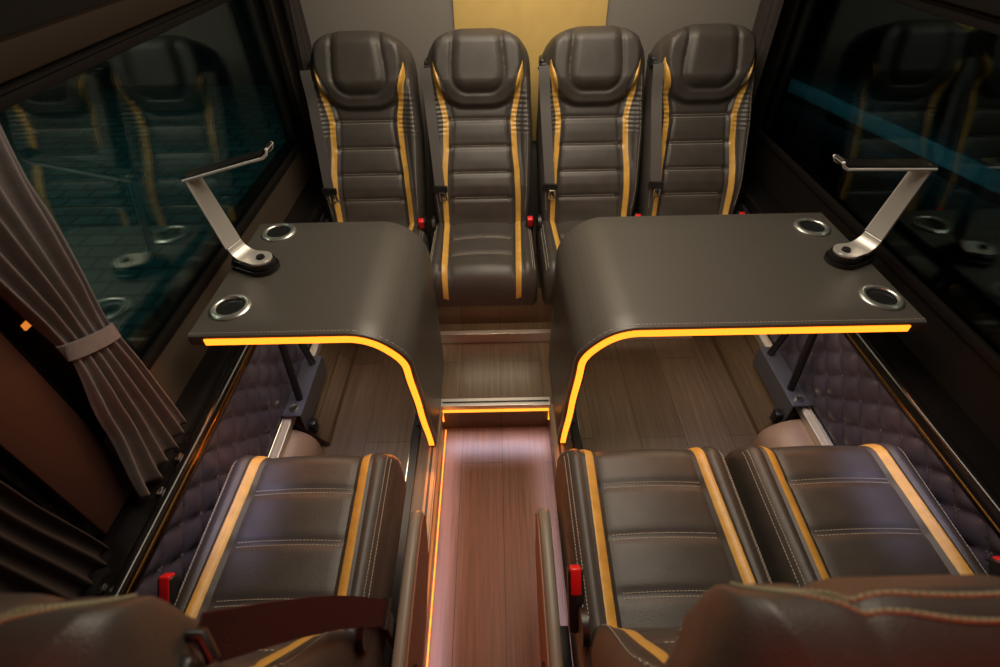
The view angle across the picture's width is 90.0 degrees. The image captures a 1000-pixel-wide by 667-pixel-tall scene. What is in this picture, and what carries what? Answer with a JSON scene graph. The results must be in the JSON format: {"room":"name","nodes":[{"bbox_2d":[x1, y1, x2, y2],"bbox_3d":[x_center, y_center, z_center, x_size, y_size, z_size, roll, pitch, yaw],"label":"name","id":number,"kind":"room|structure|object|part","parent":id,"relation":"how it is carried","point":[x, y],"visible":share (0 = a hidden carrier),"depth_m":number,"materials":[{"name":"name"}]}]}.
{"room":"vehicle interior","nodes":[
{"label":"vehicle interior","id":0,"kind":"room"},
{"bbox_2d":[0,0,210,95],"bbox_3d":[-0.919,-0.551,0.597,0.105,0.570,3.150,-1,43,0],"label":"interior structure","id":1,"kind":"structure","parent":0,"point":[15,15],"depth_m":0.96,"materials":[{"name":"black plastic"}]},
{"bbox_2d":[0,0,194,83],"bbox_3d":[-0.850,-0.379,0.757,0.035,0.053,3.150,-1,43,0],"label":"wall trim","id":2,"kind":"structure","parent":1,"relation":"attached to","point":[23,51],"depth_m":0.98,"materials":[{"name":"black plastic"}]},
{"bbox_2d":[0,124,186,499],"bbox_3d":[-0.794,-0.023,0.944,0.048,0.820,0.287,-1,43,0],"label":"curtain","id":3,"kind":"object","parent":2,"relation":"hanging from","point":[42,279],"visible":1,"depth_m":0.94,"materials":[{"name":"fabric"}]},
{"bbox_2d":[282,0,311,70],"bbox_3d":[-0.807,-1.087,2.097,0.042,0.816,0.178,-1,43,0],"label":"curtain","id":4,"kind":"object","parent":2,"relation":"hanging from","point":[294,14],"visible":0.26,"depth_m":1.99,"materials":[{"name":"fabric"}]},
{"bbox_2d":[0,0,318,537],"bbox_3d":[-0.864,0.191,1.281,0.185,1.450,3.150,-1,43,0],"label":"window frame","id":5,"kind":"structure","parent":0,"point":[178,361],"depth_m":1.60,"materials":[{"name":"brown"}]},
{"bbox_2d":[0,457,56,512],"bbox_3d":[-0.865,0.526,0.300,0.025,0.625,1.263,-1,43,0],"label":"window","id":6,"kind":"structure","parent":5,"relation":"in","point":[9,475],"depth_m":0.90,"materials":[{"name":"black glass"}]},
{"bbox_2d":[0,297,106,440],"bbox_3d":[-0.855,-0.016,0.888,0.001,0.605,0.084,-1,43,0],"label":"interior structure","id":7,"kind":"structure","parent":5,"relation":"attached to","point":[42,355],"depth_m":0.95,"materials":[{"name":"black plastic"}]},
{"bbox_2d":[21,321,30,330],"bbox_3d":[-0.853,-0.018,0.903,0.005,0.012,0.024,-1,43,0],"label":"marker lamp","id":8,"kind":"object","parent":7,"relation":"attached to","point":[25,325],"visible":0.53,"depth_m":0.90,"materials":[{"name":"orange plastic"}]},
{"bbox_2d":[0,480,109,599],"bbox_3d":[-0.799,0.267,0.687,0.044,0.740,0.267,-1,43,0],"label":"curtain","id":9,"kind":"object","parent":5,"relation":"hanging from","point":[41,552],"visible":0.84,"depth_m":0.88,"materials":[{"name":"fabric"}]},
{"bbox_2d":[0,333,132,533],"bbox_3d":[-0.844,0.109,0.854,0.015,0.739,0.132,-1,43,0],"label":"pillar cover","id":10,"kind":"structure","parent":5,"relation":"attached to","point":[40,432],"depth_m":0.94,"materials":[{"name":"brown plastic"}]},
{"bbox_2d":[0,0,306,369],"bbox_3d":[-0.887,-0.580,1.502,0.025,0.625,1.586,-1,43,0],"label":"window","id":11,"kind":"structure","parent":5,"relation":"in","point":[107,139],"depth_m":1.30,"materials":[{"name":"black glass"}]},
{"bbox_2d":[80,163,322,597],"bbox_3d":[-0.813,0.220,1.309,0.110,0.016,3.150,-1,43,0],"label":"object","id":12,"kind":"structure","parent":5,"relation":"attached to","point":[193,401],"depth_m":1.25,"materials":[{"name":"black plastic"}]},
{"bbox_2d":[106,192,326,596],"bbox_3d":[-0.756,0.256,1.275,0.030,0.049,3.050,-1,43,0],"label":"trim","id":13,"kind":"structure","parent":5,"relation":"attached to","point":[136,563],"depth_m":1.17,"materials":[{"name":"black"}]},
{"bbox_2d":[135,205,331,597],"bbox_3d":[-0.754,0.295,1.480,0.030,0.286,2.600,-1,43,0],"label":"panel","id":14,"kind":"object","parent":5,"relation":"attached to","point":[248,425],"visible":0.36,"depth_m":1.37,"materials":[{"name":"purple leather"}]},
{"bbox_2d":[266,343,322,457],"bbox_3d":[-0.734,0.712,1.280,0.052,0.042,2.440,-1,43,0],"label":"rail","id":15,"kind":"object","parent":5,"relation":"attached to","point":[280,440],"visible":0.02,"depth_m":1.68,"materials":[{"name":"silver metal"}]},
{"bbox_2d":[424,426,572,666],"bbox_3d":[-0.002,1.076,1.363,0.454,0.030,2.050,-1,43,0],"label":"floor","id":16,"kind":"structure","parent":0,"point":[496,480],"depth_m":1.71,"materials":[{"name":"brown wood"}]},
{"bbox_2d":[426,430,446,666],"bbox_3d":[-0.212,0.960,1.460,0.004,0.008,1.655,-1,43,0],"label":"light strip","id":17,"kind":"object","parent":16,"relation":"on","point":[445,430],"visible":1,"depth_m":1.68,"materials":[{"name":"plastic"}]},
{"bbox_2d":[281,0,759,218],"bbox_3d":[0.133,-1.122,2.272,2.230,2.030,0.060,-1,43,0],"label":"wall","id":18,"kind":"structure","parent":0,"point":[416,23],"depth_m":2.07,"materials":[{"name":"grey paint"}]},
{"bbox_2d":[452,0,608,140],"bbox_3d":[0.124,-1.347,2.015,0.631,1.150,0.013,-1,43,0],"label":"wall panel","id":19,"kind":"object","parent":18,"relation":"attached to","point":[535,23],"visible":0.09,"depth_m":2.05,"materials":[{"name":"paint"}]},
{"bbox_2d":[357,322,713,343],"bbox_3d":[0.151,-0.180,2.578,1.860,0.230,0.765,-1,43,0],"label":"floor","id":20,"kind":"structure","parent":0,"point":[524,325],"depth_m":2.25,"materials":[{"name":"brown wood"}]},
{"bbox_2d":[300,30,431,252],"bbox_3d":[-0.526,-0.619,1.954,0.429,0.879,0.738,-1,43,0],"label":"passenger seat","id":21,"kind":"object","parent":20,"relation":"on","point":[361,88],"visible":0.67,"depth_m":1.98,"materials":[{"name":"grey leather"}]},
{"bbox_2d":[404,224,431,252],"bbox_3d":[-0.518,-0.305,2.043,0.424,0.157,0.445,-1,43,0],"label":"cushion","id":22,"kind":"object","parent":21,"relation":"on","point":[422,230],"depth_m":2.09,"materials":[{"name":"grey leather"}]},
{"bbox_2d":[420,28,537,306],"bbox_3d":[-0.078,-0.627,1.954,0.429,0.879,0.738,-1,43,0],"label":"passenger seat","id":23,"kind":"object","parent":20,"relation":"on","point":[476,82],"visible":0.97,"depth_m":1.96,"materials":[{"name":"grey leather"}]},
{"bbox_3d":[-0.080,-0.791,2.045,0.424,0.760,0.383,-1,43,0],"label":"backrest","id":24,"kind":"part","parent":23,"relation":"part of","materials":[{"name":"grey leather"}]},
{"bbox_2d":[430,221,537,306],"bbox_3d":[-0.070,-0.314,2.043,0.424,0.157,0.445,-1,43,0],"label":"cushion","id":25,"kind":"object","parent":23,"relation":"on","point":[474,263],"depth_m":1.91,"materials":[{"name":"grey leather"}]},
{"bbox_2d":[427,217,551,323],"bbox_3d":[0.148,-0.325,2.421,1.780,0.194,0.600,-1,43,0],"label":"plinth","id":26,"kind":"object","parent":20,"relation":"on","point":[540,311],"visible":0.07,"depth_m":2.23,"materials":[{"name":"brown wood"}]},
{"bbox_2d":[440,329,691,343],"bbox_3d":[0.155,0.009,2.235,1.410,0.054,0.024,-1,43,0],"label":"step nosing","id":27,"kind":"structure","parent":20,"relation":"attached to","point":[532,335],"depth_m":2.22,"materials":[{"name":"silver metal"}]},
{"bbox_2d":[535,26,644,304],"bbox_3d":[0.366,-0.636,1.954,0.429,0.879,0.738,-1,43,0],"label":"passenger seat","id":28,"kind":"object","parent":20,"relation":"on","point":[589,128],"visible":0.73,"depth_m":1.98,"materials":[{"name":"grey leather"}]},
{"bbox_2d":[535,221,583,304],"bbox_3d":[0.374,-0.323,2.043,0.424,0.157,0.445,-1,43,0],"label":"cushion","id":29,"kind":"object","parent":28,"relation":"on","point":[549,234],"depth_m":1.99,"materials":[{"name":"grey leather"}]},
{"bbox_3d":[0.364,-0.800,2.045,0.424,0.760,0.383,-1,43,0],"label":"backrest","id":30,"kind":"part","parent":28,"relation":"part of","materials":[{"name":"grey leather"}]},
{"bbox_2d":[636,23,756,215],"bbox_3d":[0.794,-0.645,1.954,0.429,0.879,0.738,-1,43,0],"label":"passenger seat","id":31,"kind":"object","parent":20,"relation":"on","point":[700,78],"visible":0.6,"depth_m":1.98,"materials":[{"name":"grey leather"}]},
{"bbox_2d":[320,337,756,666],"bbox_3d":[0.173,0.904,1.436,1.860,0.180,2.385,-1,43,0],"label":"floor","id":32,"kind":"structure","parent":0,"point":[648,369],"depth_m":2.02,"materials":[{"name":"brown wood"}]},
{"bbox_2d":[0,453,428,666],"bbox_3d":[-0.449,0.481,0.930,0.504,1.146,0.829,-1,43,0],"label":"passenger seat","id":33,"kind":"object","parent":32,"relation":"on","point":[293,564],"visible":1,"depth_m":1.04,"materials":[{"name":"grey leather"}]},
{"bbox_3d":[-0.473,0.492,0.649,0.424,0.781,0.400,-1,43,0],"label":"backrest","id":34,"kind":"part","parent":33,"relation":"part of","materials":[{"name":"grey leather"}]},
{"bbox_2d":[174,453,405,666],"bbox_3d":[-0.473,0.516,1.176,0.424,0.192,0.515,-1,43,0],"label":"cushion","id":35,"kind":"object","parent":33,"relation":"on","point":[281,528],"depth_m":1.12,"materials":[{"name":"grey leather"}]},
{"bbox_2d":[283,430,323,456],"bbox_3d":[-0.700,0.509,1.641,0.128,0.150,0.385,-1,43,0],"label":"cover","id":36,"kind":"object","parent":32,"relation":"on","point":[299,443],"visible":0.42,"depth_m":1.71,"materials":[{"name":"beige plastic"}]},
{"bbox_2d":[187,221,443,444],"bbox_3d":[-0.514,0.064,1.697,0.553,0.695,0.564,-1,43,0],"label":"side table","id":37,"kind":"object","parent":32,"relation":"on","point":[371,284],"visible":0.99,"depth_m":1.46,"materials":[{"name":"plastic"}]},
{"bbox_2d":[182,141,279,276],"bbox_3d":[-0.705,-0.330,1.367,0.249,0.354,0.111,-1,43,0],"label":"reading lamp","id":38,"kind":"object","parent":37,"relation":"on","point":[246,260],"visible":1,"depth_m":1.40,"materials":[{"name":"silver metal"}]},
{"bbox_3d":[-0.794,-0.339,1.385,0.048,0.202,0.058,11,44,13],"label":"lamp arm","id":39,"kind":"part","parent":38,"relation":"part of","materials":[{"name":"silver metal"}]},
{"bbox_3d":[-0.696,-0.222,1.452,0.026,0.008,0.026,11,44,13],"label":"switch knob","id":40,"kind":"part","parent":38,"relation":"part of","materials":[{"name":"black plastic"}]},
{"bbox_3d":[-0.716,0.215,1.842,0.071,0.086,0.290,-1,43,0],"label":"mounting plate","id":41,"kind":"part","parent":37,"relation":"part of","materials":[{"name":"grey metal"}]},
{"bbox_2d":[292,343,357,444],"bbox_3d":[-0.702,0.182,1.996,0.137,0.150,0.530,-1,43,0],"label":"duct","id":42,"kind":"object","parent":32,"relation":"on","point":[338,358],"visible":0.41,"depth_m":1.99,"materials":[{"name":"brown wood"}]},
{"bbox_2d":[382,410,420,666],"bbox_3d":[-0.306,0.834,1.373,0.035,0.022,1.700,-1,43,0],"label":"floor track","id":43,"kind":"object","parent":32,"relation":"on","point":[416,427],"visible":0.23,"depth_m":1.62,"materials":[{"name":"black metal"}]},
{"bbox_2d":[422,406,442,576],"bbox_3d":[-0.234,0.898,1.339,0.036,0.042,1.762,-1,43,0],"label":"aisle step edge","id":44,"kind":"object","parent":32,"relation":"attached to","point":[428,507],"visible":0.43,"depth_m":1.72,"materials":[{"name":"brown wood"}]},
{"bbox_2d":[441,397,549,421],"bbox_3d":[-0.017,0.306,2.019,0.434,0.096,0.042,-1,43,0],"label":"step nosing","id":45,"kind":"structure","parent":32,"relation":"attached to","point":[526,403],"depth_m":1.99,"materials":[{"name":"silver metal"}]},
{"bbox_2d":[549,404,563,474],"bbox_3d":[0.224,0.889,1.339,0.036,0.042,1.762,-1,43,0],"label":"aisle step edge","id":46,"kind":"object","parent":32,"relation":"attached to","point":[558,448],"visible":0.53,"depth_m":1.85,"materials":[{"name":"brown wood"}]},
{"bbox_2d":[571,406,582,449],"bbox_3d":[0.293,0.822,1.373,0.035,0.022,1.700,-1,43,0],"label":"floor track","id":47,"kind":"object","parent":32,"relation":"on","point":[575,427],"visible":0.16,"depth_m":1.86,"materials":[{"name":"black metal"}]},
{"bbox_2d":[548,213,926,442],"bbox_3d":[0.643,0.040,1.697,0.879,0.695,0.564,-1,43,0],"label":"side table","id":48,"kind":"object","parent":32,"relation":"on","point":[616,278],"visible":1,"depth_m":1.44,"materials":[{"name":"plastic"}]},
{"bbox_3d":[1.034,0.180,1.842,0.071,0.086,0.290,-1,43,0],"label":"mounting plate","id":49,"kind":"part","parent":48,"relation":"part of","materials":[{"name":"grey metal"}]},
{"bbox_2d":[824,154,937,269],"bbox_3d":[0.996,-0.328,1.364,0.258,0.305,0.103,-3,43,-2],"label":"holder","id":50,"kind":"object","parent":48,"relation":"on","point":[859,252],"visible":1,"depth_m":1.37,"materials":[{"name":"silver metal"}]},
{"bbox_3d":[0.994,-0.241,1.435,0.026,0.008,0.026,-12,44,-12],"label":"switch knob","id":51,"kind":"part","parent":50,"relation":"part of","materials":[{"name":"black plastic"}]},
{"bbox_3d":[1.089,-0.359,1.366,0.048,0.202,0.058,-12,44,-12],"label":"lamp arm","id":52,"kind":"part","parent":50,"relation":"part of","materials":[{"name":"silver metal"}]},
{"bbox_2d":[712,334,800,434],"bbox_3d":[1.018,0.148,1.996,0.137,0.150,0.530,-1,43,0],"label":"duct","id":53,"kind":"object","parent":32,"relation":"on","point":[737,353],"visible":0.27,"depth_m":2.00,"materials":[{"name":"brown wood"}]},
{"bbox_2d":[535,446,999,666],"bbox_3d":[0.346,0.465,0.930,0.513,1.146,0.829,-1,43,0],"label":"passenger seat","id":54,"kind":"object","parent":32,"relation":"on","point":[664,566],"visible":1,"depth_m":0.99,"materials":[{"name":"grey leather"}]},
{"bbox_2d":[555,446,771,666],"bbox_3d":[0.367,0.499,1.176,0.424,0.192,0.515,-1,43,0],"label":"cushion","id":55,"kind":"object","parent":54,"relation":"on","point":[649,532],"depth_m":1.11,"materials":[{"name":"grey leather"}]},
{"bbox_3d":[0.367,0.475,0.649,0.424,0.781,0.400,-1,43,0],"label":"backrest","id":56,"kind":"part","parent":54,"relation":"part of","materials":[{"name":"grey leather"}]},
{"bbox_2d":[752,419,815,447],"bbox_3d":[1.004,0.475,1.641,0.180,0.150,0.385,-1,43,0],"label":"cover","id":57,"kind":"object","parent":32,"relation":"on","point":[789,433],"visible":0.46,"depth_m":1.71,"materials":[{"name":"beige"}]},
{"bbox_2d":[724,443,999,586],"bbox_3d":[0.834,0.455,0.930,0.449,1.146,0.829,-1,43,0],"label":"passenger seat","id":58,"kind":"object","parent":32,"relation":"on","point":[818,512],"visible":0.59,"depth_m":1.14,"materials":[{"name":"grey leather"}]},
{"bbox_2d":[745,0,999,451],"bbox_3d":[1.181,0.150,1.281,0.185,1.450,3.150,-1,43,0],"label":"window frame","id":59,"kind":"structure","parent":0,"point":[970,381],"depth_m":1.40,"materials":[{"name":"black"}]},
{"bbox_2d":[753,334,835,445],"bbox_3d":[1.072,0.675,1.280,0.052,0.042,2.440,-1,43,0],"label":"rail","id":60,"kind":"object","parent":59,"relation":"attached to","point":[810,418],"visible":0.02,"depth_m":1.69,"materials":[{"name":"silver metal"}]},
{"bbox_2d":[734,198,999,574],"bbox_3d":[1.075,0.258,1.480,0.030,0.286,2.600,-1,43,0],"label":"panel","id":61,"kind":"object","parent":59,"relation":"attached to","point":[855,408],"visible":0.27,"depth_m":1.45,"materials":[{"name":"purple leather"}]},
{"bbox_2d":[739,183,999,536],"bbox_3d":[1.075,0.220,1.275,0.030,0.049,3.050,-1,43,0],"label":"trim","id":62,"kind":"structure","parent":59,"relation":"attached to","point":[985,499],"depth_m":1.25,"materials":[{"name":"black"}]},
{"bbox_2d":[742,163,999,497],"bbox_3d":[1.131,0.181,1.309,0.110,0.016,3.150,-1,43,0],"label":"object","id":63,"kind":"structure","parent":59,"relation":"attached to","point":[981,453],"depth_m":1.31,"materials":[{"name":"black"}]},
{"bbox_2d":[753,0,999,374],"bbox_3d":[1.173,-0.621,1.502,0.025,0.625,1.586,-1,43,0],"label":"window","id":64,"kind":"structure","parent":59,"relation":"in","point":[850,79],"depth_m":1.44,"materials":[{"name":"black glass"}]},
{"bbox_2d":[924,0,999,22],"bbox_3d":[1.206,-0.594,0.597,0.105,0.570,3.150,-1,43,0],"label":"interior structure","id":65,"kind":"structure","parent":0,"point":[938,2],"depth_m":1.23,"materials":[{"name":"black plastic"}]},
{"bbox_2d":[941,0,999,16],"bbox_3d":[1.144,-0.414,0.761,0.035,0.055,3.150,-1,43,0],"label":"interior structure","id":66,"kind":"structure","parent":65,"relation":"attached to","point":[992,7],"depth_m":1.16,"materials":[{"name":"black"}]},
{"bbox_2d":[752,0,783,106],"bbox_3d":[1.058,-1.116,2.088,0.042,0.816,0.198,-1,43,0],"label":"curtain","id":67,"kind":"object","parent":66,"relation":"hanging from","point":[768,13],"visible":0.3,"depth_m":1.99,"materials":[{"name":"fabric"}]}
]}

